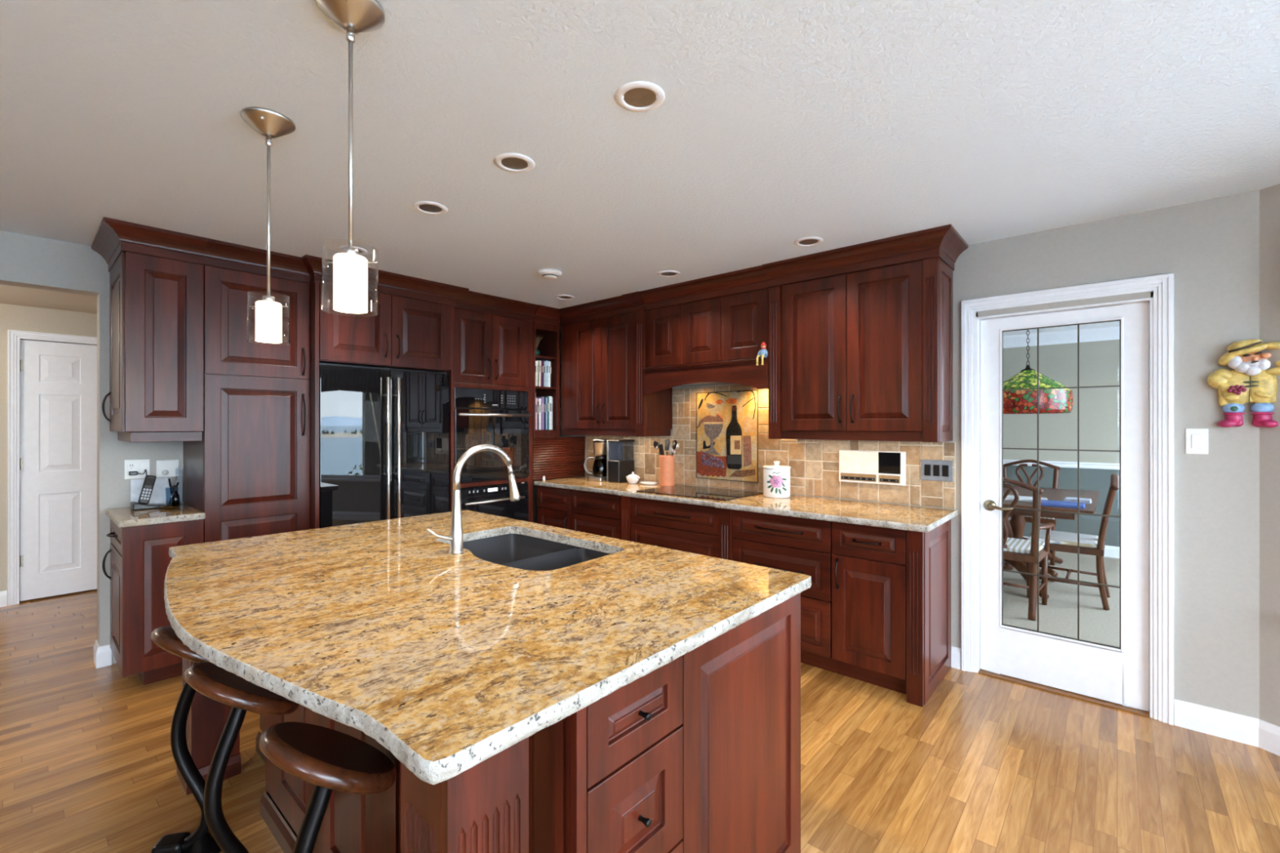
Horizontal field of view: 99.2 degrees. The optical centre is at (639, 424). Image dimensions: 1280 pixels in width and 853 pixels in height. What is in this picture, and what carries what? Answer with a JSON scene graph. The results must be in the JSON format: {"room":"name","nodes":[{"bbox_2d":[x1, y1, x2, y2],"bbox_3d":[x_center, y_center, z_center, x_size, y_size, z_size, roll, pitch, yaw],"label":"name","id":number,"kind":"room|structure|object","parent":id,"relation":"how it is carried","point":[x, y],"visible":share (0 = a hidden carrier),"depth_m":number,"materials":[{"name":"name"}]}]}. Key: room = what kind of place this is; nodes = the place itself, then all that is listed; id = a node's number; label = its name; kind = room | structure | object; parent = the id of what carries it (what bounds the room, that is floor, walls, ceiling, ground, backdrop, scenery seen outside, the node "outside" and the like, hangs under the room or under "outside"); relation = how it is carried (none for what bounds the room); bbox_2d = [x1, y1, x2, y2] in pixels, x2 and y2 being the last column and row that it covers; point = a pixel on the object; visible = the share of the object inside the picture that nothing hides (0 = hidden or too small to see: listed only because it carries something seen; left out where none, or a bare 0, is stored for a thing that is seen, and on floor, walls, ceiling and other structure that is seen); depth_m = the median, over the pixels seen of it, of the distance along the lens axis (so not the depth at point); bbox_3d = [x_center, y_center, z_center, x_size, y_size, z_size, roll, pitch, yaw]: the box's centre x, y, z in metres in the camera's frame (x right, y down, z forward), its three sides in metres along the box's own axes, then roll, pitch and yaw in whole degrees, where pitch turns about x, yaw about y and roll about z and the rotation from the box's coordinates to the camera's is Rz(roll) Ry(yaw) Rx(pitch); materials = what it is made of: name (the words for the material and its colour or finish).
{"room":"kitchen","nodes":[
{"label":"kitchen","id":0,"kind":"room"},
{"bbox_2d":[0,303,97,599],"bbox_3d":[-4.527,0.220,3.300,2.040,2.360,5.400,0,0,41],"label":"wall","id":1,"kind":"structure","parent":0,"point":[12,317],"depth_m":4.23,"materials":[{"name":"paint"}]},
{"bbox_2d":[0,590,7,607],"bbox_3d":[-5.886,1.341,3.058,0.015,0.118,3.045,0,0,41],"label":"baseboard","id":2,"kind":"structure","parent":1,"relation":"attached to","point":[3,594],"depth_m":4.18,"materials":[{"name":"white paint"}]},
{"bbox_2d":[7,329,97,605],"bbox_3d":[-4.584,0.335,4.540,0.024,2.134,0.894,0,0,41],"label":"trim","id":3,"kind":"structure","parent":1,"relation":"attached to","point":[13,336],"depth_m":4.23,"materials":[{"name":"white paint"}]},
{"bbox_2d":[19,339,97,600],"bbox_3d":[-4.620,0.360,4.566,0.043,2.052,0.776,0,0,41],"label":"door","id":4,"kind":"structure","parent":1,"relation":"in","point":[58,460],"depth_m":4.43,"materials":[{"name":"white paint"}]},
{"bbox_2d":[0,284,97,313],"bbox_3d":[-4.516,-0.945,3.291,2.009,0.030,5.400,0,0,41],"label":"ceiling","id":5,"kind":"structure","parent":0,"point":[9,295],"depth_m":4.04,"materials":[{"name":"paint"}]},
{"bbox_2d":[0,230,544,663],"bbox_3d":[-3.292,0.180,3.056,0.140,2.440,6.860,0,0,41],"label":"wall","id":6,"kind":"structure","parent":0,"point":[27,261],"depth_m":3.16,"materials":[{"name":"beige paint"}]},
{"bbox_2d":[93,640,111,668],"bbox_3d":[-3.156,1.341,3.200,0.155,0.118,0.065,0,0,41],"label":"baseboard","id":7,"kind":"structure","parent":6,"relation":"attached to","point":[103,654],"depth_m":3.15,"materials":[{"name":"white paint"}]},
{"bbox_2d":[124,458,149,479],"bbox_3d":[-3.011,0.268,3.263,0.009,0.115,0.112,0,0,41],"label":"outlet plate","id":8,"kind":"object","parent":6,"relation":"attached to","point":[139,465],"visible":0.94,"depth_m":3.26,"materials":[{"name":"white plastic"}]},
{"bbox_2d":[127,462,146,475],"bbox_3d":[-3.009,0.268,3.261,0.003,0.076,0.086,0,0,41],"label":"socket","id":9,"kind":"object","parent":8,"relation":"attached to","point":[139,467],"depth_m":3.26,"materials":[{"name":"white plastic"}]},
{"bbox_2d":[91,217,207,442],"bbox_3d":[-2.753,-0.463,3.049,0.670,1.112,0.405,0,0,41],"label":"upper cabinet","id":10,"kind":"object","parent":6,"relation":"attached to","point":[156,393],"visible":1,"depth_m":2.90,"materials":[{"name":"brown wood"}]},
{"bbox_2d":[155,459,178,477],"bbox_3d":[-2.917,0.273,3.366,0.015,0.105,0.107,0,0,41],"label":"plate","id":11,"kind":"object","parent":6,"relation":"attached to","point":[170,468],"visible":0.94,"depth_m":3.37,"materials":[{"name":"white plastic"}]},
{"bbox_2d":[0,0,1279,322],"bbox_3d":[-0.431,-1.020,0.616,7.660,0.001,6.960,0,0,41],"label":"ceiling","id":12,"kind":"structure","parent":0,"point":[778,123],"depth_m":1.86,"materials":[{"name":"white paint"}]},
{"bbox_2d":[240,106,295,344],"bbox_3d":[-1.244,-0.647,1.826,0.153,0.746,0.153,0,0,41],"label":"pendant lamp","id":13,"kind":"object","parent":12,"relation":"hanging from","point":[271,124],"visible":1,"depth_m":1.80,"materials":[{"name":"white glass"}]},
{"bbox_2d":[262,295,275,302],"bbox_3d":[-1.244,-0.419,1.826,0.034,0.021,0.034,0,0,41],"label":"socket","id":14,"kind":"object","parent":13,"relation":"attached to","point":[265,298],"depth_m":1.81,"materials":[{"name":"metal"}]},
{"bbox_2d":[315,0,385,315],"bbox_3d":[-0.706,-0.647,1.329,0.153,0.746,0.153,0,0,41],"label":"pendant lamp","id":15,"kind":"object","parent":12,"relation":"hanging from","point":[350,269],"visible":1,"depth_m":1.31,"materials":[{"name":"white glass"}]},
{"bbox_2d":[342,246,358,254],"bbox_3d":[-0.706,-0.419,1.329,0.034,0.021,0.034,0,0,41],"label":"socket","id":16,"kind":"object","parent":15,"relation":"attached to","point":[346,250],"depth_m":1.31,"materials":[{"name":"metal"}]},
{"bbox_2d":[337,245,367,254],"bbox_3d":[-1.681,-1.042,3.187,0.156,0.058,0.156,0,0,41],"label":"recessed light","id":17,"kind":"object","parent":12,"relation":"in","point":[361,251],"visible":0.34,"depth_m":3.17,"materials":[{"name":"white paint"}]},
{"bbox_2d":[412,200,448,214],"bbox_3d":[-0.987,-1.042,2.566,0.156,0.058,0.156,0,0,41],"label":"recessed light","id":18,"kind":"object","parent":12,"relation":"in","point":[424,206],"visible":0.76,"depth_m":2.56,"materials":[{"name":"white paint"}]},
{"bbox_2d":[493,152,534,173],"bbox_3d":[-0.489,-1.042,2.124,0.156,0.058,0.156,0,0,41],"label":"recessed light","id":19,"kind":"object","parent":12,"relation":"in","point":[508,162],"visible":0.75,"depth_m":2.12,"materials":[{"name":"white paint"}]},
{"bbox_2d":[537,269,561,279],"bbox_3d":[-0.603,-1.000,3.652,0.156,0.040,0.156,0,0,41],"label":"smoke detector","id":20,"kind":"object","parent":12,"relation":"attached to","point":[549,274],"visible":1,"depth_m":3.61,"materials":[{"name":"white plastic"}]},
{"bbox_2d":[555,294,574,299],"bbox_3d":[-0.604,-1.042,4.364,0.156,0.058,0.156,0,0,41],"label":"recessed light","id":21,"kind":"object","parent":12,"relation":"in","point":[559,296],"visible":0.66,"depth_m":4.35,"materials":[{"name":"white paint"}]},
{"bbox_2d":[614,80,665,111],"bbox_3d":[0.000,-1.042,1.696,0.156,0.058,0.156,0,0,41],"label":"recessed light","id":22,"kind":"object","parent":12,"relation":"in","point":[634,96],"visible":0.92,"depth_m":1.69,"materials":[{"name":"white paint"}]},
{"bbox_2d":[657,270,679,277],"bbox_3d":[0.193,-1.042,3.686,0.156,0.058,0.156,0,0,41],"label":"recessed light","id":23,"kind":"object","parent":12,"relation":"in","point":[668,273],"visible":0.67,"depth_m":3.68,"materials":[{"name":"white paint"}]},
{"bbox_2d":[794,236,822,246],"bbox_3d":[0.940,-1.042,3.039,0.156,0.058,0.156,0,0,41],"label":"recessed light","id":24,"kind":"object","parent":12,"relation":"in","point":[809,241],"visible":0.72,"depth_m":3.03,"materials":[{"name":"white paint"}]},
{"bbox_2d":[0,588,1279,852],"bbox_3d":[-1.198,1.400,1.288,9.700,0.001,6.960,0,0,41],"label":"floor","id":25,"kind":"structure","parent":0,"point":[988,764],"depth_m":2.20,"materials":[{"name":"brown wood"}]},
{"bbox_2d":[102,519,203,684],"bbox_3d":[-2.764,0.962,3.083,0.580,0.876,0.366,0,0,41],"label":"base cabinet","id":26,"kind":"object","parent":25,"relation":"on","point":[140,559],"visible":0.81,"depth_m":2.87,"materials":[{"name":"brown wood"}]},
{"bbox_2d":[105,502,205,528],"bbox_3d":[-2.748,0.505,3.082,0.628,0.035,0.354,0,0,41],"label":"countertop","id":27,"kind":"structure","parent":26,"relation":"on","point":[124,517],"depth_m":2.95,"materials":[{"name":"stone"}]},
{"bbox_2d":[130,475,165,510],"bbox_3d":[-2.865,0.392,3.180,0.110,0.191,0.150,0,0,41],"label":"cordless phone","id":28,"kind":"object","parent":27,"relation":"on","point":[143,502],"visible":1,"depth_m":3.16,"materials":[{"name":"black plastic"}]},
{"bbox_2d":[130,477,171,503],"bbox_3d":[-2.955,0.408,3.296,0.014,0.160,0.185,0,0,41],"label":"paper sheet","id":29,"kind":"object","parent":27,"relation":"on","point":[161,486],"visible":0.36,"depth_m":3.31,"materials":[{"name":"white paper"}]},
{"bbox_2d":[169,485,179,506],"bbox_3d":[-2.732,0.423,3.202,0.038,0.130,0.045,0,0,41],"label":"soap pump","id":30,"kind":"object","parent":27,"relation":"on","point":[175,496],"visible":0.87,"depth_m":3.19,"materials":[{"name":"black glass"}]},
{"bbox_2d":[171,491,179,506],"bbox_3d":[-2.730,0.440,3.204,0.038,0.095,0.038,0,0,41],"label":"bottle","id":31,"kind":"object","parent":27,"relation":"on","point":[175,496],"depth_m":3.19,"materials":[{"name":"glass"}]},
{"bbox_2d":[179,466,183,506],"bbox_3d":[-2.783,0.370,3.303,0.200,0.234,0.022,0,0,41],"label":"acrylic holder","id":32,"kind":"object","parent":27,"relation":"on","point":[180,466],"visible":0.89,"depth_m":3.25,"materials":[{"name":"clear plastic"}]},
{"bbox_2d":[151,626,222,852],"bbox_3d":[-1.425,1.020,1.780,0.300,0.759,0.257,0,0,41],"label":"bar stool","id":33,"kind":"object","parent":25,"relation":"on","point":[201,841],"visible":0.54,"depth_m":1.75,"materials":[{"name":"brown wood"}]},
{"bbox_2d":[183,662,299,852],"bbox_3d":[-1.097,1.020,1.508,0.300,0.759,0.261,0,0,41],"label":"bar stool","id":34,"kind":"object","parent":25,"relation":"on","point":[215,682],"visible":0.87,"depth_m":1.45,"materials":[{"name":"brown wood"}]},
{"bbox_2d":[182,238,310,542],"bbox_3d":[-2.445,0.190,3.401,0.670,2.419,0.530,0,0,41],"label":"pantry cabinet","id":35,"kind":"object","parent":25,"relation":"on","point":[249,473],"visible":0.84,"depth_m":3.20,"materials":[{"name":"brown wood"}]},
{"bbox_2d":[258,721,396,852],"bbox_3d":[-0.682,1.020,1.198,0.300,0.759,0.261,0,0,41],"label":"bar stool","id":36,"kind":"object","parent":25,"relation":"on","point":[329,759],"visible":1,"depth_m":1.15,"materials":[{"name":"brown wood"}]},
{"bbox_2d":[319,363,448,528],"bbox_3d":[-1.926,0.505,3.928,0.686,1.790,0.881,0,0,41],"label":"refrigerator","id":37,"kind":"object","parent":25,"relation":"on","point":[384,433],"visible":0.61,"depth_m":3.68,"materials":[{"name":"black metal"}]},
{"bbox_2d":[301,254,469,528],"bbox_3d":[-1.928,0.190,3.929,0.752,2.419,1.094,0,0,41],"label":"tall cabinet","id":38,"kind":"object","parent":25,"relation":"on","point":[412,328],"visible":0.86,"depth_m":3.68,"materials":[{"name":"brown wood"}]},
{"bbox_2d":[176,546,800,852],"bbox_3d":[-0.660,0.963,1.974,2.098,0.876,1.260,0,0,41],"label":"kitchen island","id":39,"kind":"object","parent":25,"relation":"on","point":[700,753],"visible":0.57,"depth_m":1.30,"materials":[{"name":"brown wood"}]},
{"bbox_2d":[164,510,811,784],"bbox_3d":[-0.704,0.507,1.917,2.114,0.035,1.446,0,0,41],"label":"island countertop","id":40,"kind":"structure","parent":39,"relation":"on","point":[446,660],"depth_m":1.37,"materials":[{"name":"stone"}]},
{"bbox_2d":[426,444,520,554],"bbox_3d":[-0.642,0.284,2.150,0.056,0.411,0.404,0,0,41],"label":"faucet","id":41,"kind":"object","parent":40,"relation":"on","point":[455,538],"visible":1,"depth_m":2.08,"materials":[{"name":"silver metal"}]},
{"bbox_2d":[462,533,610,570],"bbox_3d":[-0.475,0.621,2.209,0.795,0.189,0.497,0,0,41],"label":"sink","id":42,"kind":"object","parent":40,"relation":"in","point":[519,551],"visible":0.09,"depth_m":2.50,"materials":[{"name":"grey metal"}]},
{"bbox_2d":[453,290,538,522],"bbox_3d":[-1.383,0.190,4.591,0.702,2.419,0.769,0,0,41],"label":"tall cabinet","id":43,"kind":"object","parent":25,"relation":"on","point":[493,335],"visible":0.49,"depth_m":4.41,"materials":[{"name":"brown wood"}]},
{"bbox_2d":[453,387,532,483],"bbox_3d":[-1.351,0.086,4.538,0.588,0.732,0.686,0,0,41],"label":"wall oven","id":44,"kind":"object","parent":43,"relation":"in","point":[500,419],"visible":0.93,"depth_m":4.35,"materials":[{"name":"black glass"}]},
{"bbox_2d":[460,481,528,521],"bbox_3d":[-1.357,0.724,4.544,0.571,0.463,0.686,0,0,41],"label":"wall oven","id":45,"kind":"object","parent":43,"relation":"in","point":[493,500],"visible":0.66,"depth_m":4.41,"materials":[{"name":"black glass"}]},
{"bbox_2d":[537,485,572,529],"bbox_3d":[-0.548,0.962,4.772,0.437,0.874,0.622,0,0,41],"label":"base cabinet","id":46,"kind":"object","parent":25,"relation":"on","point":[553,504],"visible":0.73,"depth_m":4.56,"materials":[{"name":"brown wood"}]},
{"bbox_2d":[570,489,631,541],"bbox_3d":[-0.138,0.962,4.413,0.651,0.874,0.622,0,0,41],"label":"base cabinet","id":47,"kind":"object","parent":25,"relation":"on","point":[609,515],"visible":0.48,"depth_m":4.19,"materials":[{"name":"brown wood"}]},
{"bbox_2d":[631,497,719,558],"bbox_3d":[0.401,0.962,3.941,0.779,0.874,0.622,0,0,41],"label":"base cabinet","id":48,"kind":"object","parent":25,"relation":"on","point":[686,527],"visible":0.38,"depth_m":3.72,"materials":[{"name":"brown wood"}]},
{"bbox_2d":[533,475,958,533],"bbox_3d":[0.439,0.507,3.896,3.106,0.034,0.662,0,0,41],"label":"countertop","id":49,"kind":"structure","parent":48,"relation":"on","point":[907,517],"depth_m":3.29,"materials":[{"name":"stone"}]},
{"bbox_2d":[533,305,585,480],"bbox_3d":[-0.924,-0.267,5.107,0.713,1.506,0.613,0,0,41],"label":"bookcase","id":50,"kind":"object","parent":49,"relation":"on","point":[546,319],"visible":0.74,"depth_m":4.89,"materials":[{"name":"brown wood"}]},
{"bbox_2d":[537,398,541,430],"bbox_3d":[-0.957,-0.090,4.857,0.211,0.275,0.022,0,0,41],"label":"book","id":51,"kind":"object","parent":50,"relation":"in","point":[539,400],"visible":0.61,"depth_m":4.79,"materials":[{"name":"white paper"}]},
{"bbox_2d":[535,396,549,429],"bbox_3d":[-0.894,-0.101,4.927,0.201,0.298,0.018,0,0,41],"label":"book","id":52,"kind":"object","parent":50,"relation":"in","point":[548,397],"visible":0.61,"depth_m":4.86,"materials":[{"name":"paper"}]},
{"bbox_2d":[543,397,546,430],"bbox_3d":[-0.923,-0.094,4.904,0.221,0.284,0.020,0,0,41],"label":"book","id":53,"kind":"object","parent":50,"relation":"in","point":[544,398],"visible":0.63,"depth_m":4.83,"materials":[{"name":"paper"}]},
{"bbox_2d":[544,360,548,386],"bbox_3d":[-0.902,-0.450,4.918,0.201,0.234,0.028,0,0,41],"label":"book","id":54,"kind":"object","parent":50,"relation":"in","point":[547,362],"visible":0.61,"depth_m":4.85,"materials":[{"name":"white paper"}]},
{"bbox_2d":[546,395,551,429],"bbox_3d":[-0.887,-0.102,4.952,0.231,0.300,0.026,0,0,41],"label":"book","id":55,"kind":"object","parent":50,"relation":"in","point":[550,397],"visible":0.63,"depth_m":4.88,"materials":[{"name":"white paper"}]},
{"bbox_2d":[583,439,609,481],"bbox_3d":[-0.344,0.308,4.809,0.210,0.364,0.228,0,0,41],"label":"coffee maker","id":56,"kind":"object","parent":49,"relation":"on","point":[599,467],"visible":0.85,"depth_m":4.71,"materials":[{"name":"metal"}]},
{"bbox_2d":[592,442,606,454],"bbox_3d":[-0.341,0.211,4.771,0.148,0.107,0.148,0,0,41],"label":"basket","id":57,"kind":"object","parent":56,"relation":"on","point":[599,448],"depth_m":4.71,"materials":[{"name":"metal"}]},
{"bbox_2d":[606,439,635,482],"bbox_3d":[-0.167,0.311,4.679,0.150,0.358,0.204,0,0,41],"label":"coffee machine","id":58,"kind":"object","parent":49,"relation":"on","point":[618,468],"visible":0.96,"depth_m":4.63,"materials":[{"name":"black plastic"}]},
{"bbox_2d":[626,471,639,484],"bbox_3d":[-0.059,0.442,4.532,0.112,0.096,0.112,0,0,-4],"label":"sugar bowl","id":59,"kind":"object","parent":49,"relation":"on","point":[632,478],"visible":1,"depth_m":4.49,"materials":[{"name":"white ceramic"}]},
{"bbox_2d":[659,454,675,486],"bbox_3d":[0.215,0.367,4.344,0.124,0.246,0.124,0,0,41],"label":"utensil crock","id":60,"kind":"object","parent":49,"relation":"on","point":[666,462],"visible":0.88,"depth_m":4.29,"materials":[{"name":"ceramic"}]},
{"bbox_2d":[636,484,763,501],"bbox_3d":[0.426,0.486,3.921,0.755,0.007,0.510,0,0,41],"label":"cooktop","id":61,"kind":"object","parent":49,"relation":"in","point":[717,494],"visible":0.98,"depth_m":3.86,"materials":[{"name":"black glass"}]},
{"bbox_2d":[762,461,791,497],"bbox_3d":[0.930,0.370,3.705,0.188,0.240,0.188,0,0,41],"label":"canister","id":62,"kind":"object","parent":49,"relation":"on","point":[776,477],"visible":1,"depth_m":3.63,"materials":[{"name":"white ceramic"}]},
{"bbox_2d":[719,507,836,673],"bbox_3d":[0.965,0.962,3.447,0.715,0.874,0.622,0,0,41],"label":"base cabinet","id":63,"kind":"object","parent":25,"relation":"on","point":[801,545],"visible":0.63,"depth_m":3.13,"materials":[{"name":"brown wood"}]},
{"bbox_2d":[831,519,951,706],"bbox_3d":[1.414,0.962,3.062,0.465,0.874,0.633,0,0,41],"label":"base cabinet","id":64,"kind":"object","parent":25,"relation":"on","point":[891,588],"visible":0.97,"depth_m":2.85,"materials":[{"name":"brown wood"}]},
{"bbox_2d":[978,668,1150,717],"bbox_3d":[2.202,1.396,2.871,0.705,0.008,0.100,0,0,41],"label":"threshold","id":65,"kind":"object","parent":25,"relation":"on","point":[1057,691],"depth_m":2.82,"materials":[{"name":"brown wood"}]},
{"bbox_2d":[545,190,1259,719],"bbox_3d":[0.845,0.180,4.072,5.026,2.440,0.120,0,0,41],"label":"wall","id":66,"kind":"structure","parent":0,"point":[1211,247],"depth_m":2.50,"materials":[{"name":"beige paint"}]},
{"bbox_2d":[559,291,671,436],"bbox_3d":[-0.256,-0.463,4.666,1.019,1.114,0.421,0,0,41],"label":"upper cabinet","id":67,"kind":"object","parent":66,"relation":"attached to","point":[603,341],"visible":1,"depth_m":4.50,"materials":[{"name":"brown wood"}]},
{"bbox_2d":[639,265,768,394],"bbox_3d":[0.527,-0.626,3.986,1.053,0.788,0.413,0,0,41],"label":"upper cabinet","id":68,"kind":"object","parent":66,"relation":"attached to","point":[712,329],"visible":0.95,"depth_m":3.84,"materials":[{"name":"brown wood"}]},
{"bbox_2d":[755,342,768,365],"bbox_3d":[0.788,-0.456,3.513,0.070,0.156,0.091,0,0,41],"label":"doll","id":69,"kind":"object","parent":68,"relation":"on","point":[762,353],"visible":1,"depth_m":3.51},
{"bbox_2d":[586,384,955,509],"bbox_3d":[0.654,0.093,4.150,3.084,0.790,0.012,0,0,41],"label":"backsplash","id":70,"kind":"structure","parent":66,"relation":"attached to","point":[814,464],"depth_m":3.77,"materials":[{"name":"tile"}]},
{"bbox_2d":[696,390,758,483],"bbox_3d":[0.650,0.086,4.141,0.548,0.678,0.018,0,0,41],"label":"tile mural","id":71,"kind":"object","parent":70,"relation":"attached to","point":[724,451],"visible":1,"depth_m":4.14,"materials":[{"name":"tile"}]},
{"bbox_2d":[839,449,906,485],"bbox_3d":[1.451,0.268,3.421,0.400,0.205,0.035,0,0,41],"label":"intercom","id":72,"kind":"object","parent":70,"relation":"attached to","point":[875,467],"visible":1,"depth_m":3.40,"materials":[{"name":"white plastic"}]},
{"bbox_2d":[840,450,876,472],"bbox_3d":[1.385,0.237,3.460,0.229,0.130,0.004,0,0,41],"label":"speaker grille","id":73,"kind":"object","parent":72,"relation":"attached to","point":[851,461],"depth_m":3.46,"materials":[{"name":"beige plastic"}]},
{"bbox_2d":[920,459,952,481],"bbox_3d":[1.734,0.269,3.188,0.168,0.122,0.012,0,0,41],"label":"switch plate","id":74,"kind":"object","parent":70,"relation":"attached to","point":[931,469],"visible":1,"depth_m":3.18,"materials":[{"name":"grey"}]},
{"bbox_2d":[762,224,968,442],"bbox_3d":[1.323,-0.463,3.286,1.067,1.114,0.430,0,0,41],"label":"upper cabinet","id":75,"kind":"object","parent":66,"relation":"attached to","point":[860,335],"visible":1,"depth_m":3.13,"materials":[{"name":"brown wood"}]},
{"bbox_2d":[980,302,1148,711],"bbox_3d":[2.191,0.398,2.858,0.700,1.986,0.092,0,0,41],"label":"door","id":76,"kind":"structure","parent":66,"relation":"in","point":[1115,674],"depth_m":2.80,"materials":[{"name":"white paint"}]},
{"bbox_2d":[961,273,1173,725],"bbox_3d":[2.201,0.348,2.870,0.866,2.107,0.142,0,0,41],"label":"trim","id":77,"kind":"structure","parent":66,"relation":"attached to","point":[1161,306],"depth_m":2.60,"materials":[{"name":"white paint"}]},
{"bbox_2d":[951,646,1279,755],"bbox_3d":[2.023,1.341,-0.840,2.205,0.118,7.692,0,0,13],"label":"baseboard","id":78,"kind":"structure","parent":66,"relation":"attached to","point":[1253,731],"depth_m":2.43,"materials":[{"name":"white paint"}]},
{"bbox_2d":[1185,428,1208,454],"bbox_3d":[2.549,0.077,2.493,0.073,0.117,0.010,0,0,41],"label":"light switch","id":79,"kind":"object","parent":66,"relation":"attached to","point":[1196,439],"visible":1,"depth_m":2.49,"materials":[{"name":"white plastic"}]},
{"bbox_2d":[1207,338,1279,427],"bbox_3d":[2.648,-0.177,2.361,0.263,0.384,0.078,0,0,41],"label":"wall ornament","id":80,"kind":"object","parent":66,"relation":"attached to","point":[1250,380],"visible":1,"depth_m":2.36,"materials":[{"name":"ceramic"}]},
{"bbox_2d":[1226,384,1246,395],"bbox_3d":[2.603,-0.150,2.376,0.058,0.045,0.016,0,0,41],"label":"grapes","id":81,"kind":"object","parent":80,"relation":"on","point":[1232,389],"depth_m":2.38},
{"bbox_2d":[1003,339,1119,463],"bbox_3d":[3.335,-0.285,4.643,5.100,1.470,4.019,0,0,41],"label":"wall","id":82,"kind":"structure","parent":0,"point":[1099,361],"depth_m":5.96,"materials":[{"name":"beige paint"}]},
{"bbox_2d":[1003,325,1119,348],"bbox_3d":[3.196,-0.955,4.712,4.600,0.129,3.900,0,0,41],"label":"trim","id":83,"kind":"structure","parent":82,"relation":"attached to","point":[1110,333],"depth_m":5.97,"materials":[{"name":"white paint"}]},
{"bbox_2d":[1003,459,1119,470],"bbox_3d":[3.196,0.443,4.712,4.600,0.065,3.900,0,0,41],"label":"trim","id":84,"kind":"structure","parent":82,"relation":"attached to","point":[1060,464],"depth_m":5.91,"materials":[{"name":"white paint"}]},
{"bbox_2d":[1003,551,1119,647],"bbox_3d":[3.366,1.400,4.603,5.000,0.001,4.039,0,0,41],"label":"floor","id":85,"kind":"structure","parent":0,"point":[1059,616],"depth_m":4.22,"materials":[{"name":"carpet"}]},
{"bbox_2d":[1003,477,1054,621],"bbox_3d":[2.794,0.893,4.192,0.617,1.020,0.570,0,0,41],"label":"dining chair","id":86,"kind":"object","parent":85,"relation":"on","point":[1015,549],"visible":0.38,"depth_m":3.95,"materials":[{"name":"brown wood"}]},
{"bbox_2d":[1003,537,1044,554],"bbox_3d":[2.829,0.927,4.232,0.498,0.034,0.435,0,0,41],"label":"cushion","id":87,"kind":"object","parent":86,"relation":"on","point":[1019,546],"depth_m":4.07,"materials":[{"name":"white fabric"}]},
{"bbox_2d":[1003,459,1061,565],"bbox_3d":[4.100,0.893,5.774,0.542,1.020,0.570,0,0,41],"label":"dining chair","id":88,"kind":"object","parent":85,"relation":"on","point":[1056,469],"visible":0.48,"depth_m":5.88,"materials":[{"name":"brown wood"}]},
{"bbox_2d":[1024,515,1053,519],"bbox_3d":[4.065,0.927,5.735,0.498,0.034,0.435,0,0,41],"label":"cushion","id":89,"kind":"object","parent":88,"relation":"on","point":[1025,517],"depth_m":5.52,"materials":[{"name":"white fabric"}]},
{"bbox_2d":[1003,485,1099,599],"bbox_3d":[3.471,1.022,5.102,1.240,0.745,1.650,0,0,41],"label":"dining table","id":90,"kind":"object","parent":85,"relation":"on","point":[1015,521],"visible":0.18,"depth_m":4.74,"materials":[{"name":"brown wood"}]},
{"bbox_2d":[1004,494,1047,502],"bbox_3d":[3.302,0.641,4.712,0.340,0.018,0.260,0,0,41],"label":"folded cloth","id":91,"kind":"object","parent":90,"relation":"on","point":[1028,499],"visible":0.4,"depth_m":4.66,"materials":[{"name":"white fabric"}]},
{"bbox_2d":[1040,499,1085,508],"bbox_3d":[3.381,0.639,4.377,0.300,0.022,0.240,0,0,41],"label":"folded cloth","id":92,"kind":"object","parent":90,"relation":"on","point":[1043,502],"visible":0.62,"depth_m":4.33,"materials":[{"name":"blue fabric"}]},
{"bbox_2d":[1062,497,1091,503],"bbox_3d":[3.660,0.635,4.558,0.180,0.030,0.160,0,0,41],"label":"folded cloth","id":93,"kind":"object","parent":90,"relation":"on","point":[1086,500],"visible":0.9,"depth_m":4.52,"materials":[{"name":"white fabric"}]},
{"bbox_2d":[1026,473,1119,610],"bbox_3d":[3.496,0.893,4.409,0.570,1.020,0.542,0,0,41],"label":"dining chair","id":94,"kind":"object","parent":85,"relation":"on","point":[1060,541],"visible":0.88,"depth_m":4.21,"materials":[{"name":"brown wood"}]},
{"bbox_2d":[1027,528,1097,548],"bbox_3d":[3.456,0.927,4.444,0.435,0.034,0.498,0,0,41],"label":"cushion","id":95,"kind":"object","parent":94,"relation":"on","point":[1060,540],"depth_m":4.30,"materials":[{"name":"white fabric"}]},
{"bbox_2d":[1003,320,1119,336],"bbox_3d":[3.373,-1.030,4.610,5.000,0.020,4.019,0,0,41],"label":"ceiling","id":96,"kind":"structure","parent":0,"point":[1110,323],"depth_m":5.80,"materials":[{"name":"white paint"}]},
{"bbox_2d":[1003,329,1073,413],"bbox_3d":[3.469,-0.560,4.871,0.636,0.920,0.636,0,0,41],"label":"glass lamp","id":97,"kind":"object","parent":96,"relation":"hanging from","point":[1058,400],"visible":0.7,"depth_m":4.64,"materials":[{"name":"multicoloured glass"}]},
{"bbox_2d":[1006,465,1119,546],"bbox_3d":[3.335,0.925,4.643,5.100,0.950,4.019,0,0,41],"label":"wall","id":98,"kind":"structure","parent":0,"point":[1090,479],"depth_m":5.90,"materials":[{"name":"paint"}]},
{"bbox_2d":[1022,536,1119,558],"bbox_3d":[3.196,1.341,4.712,4.600,0.118,3.900,0,0,41],"label":"baseboard","id":99,"kind":"structure","parent":98,"relation":"attached to","point":[1109,551],"depth_m":5.74,"materials":[{"name":"white paint"}]},
{"bbox_2d":[1259,183,1279,726],"bbox_3d":[2.192,0.180,-1.280,1.680,2.440,7.295,0,0,21],"label":"wall","id":100,"kind":"structure","parent":0,"point":[1269,197],"depth_m":2.34,"materials":[{"name":"beige paint"}]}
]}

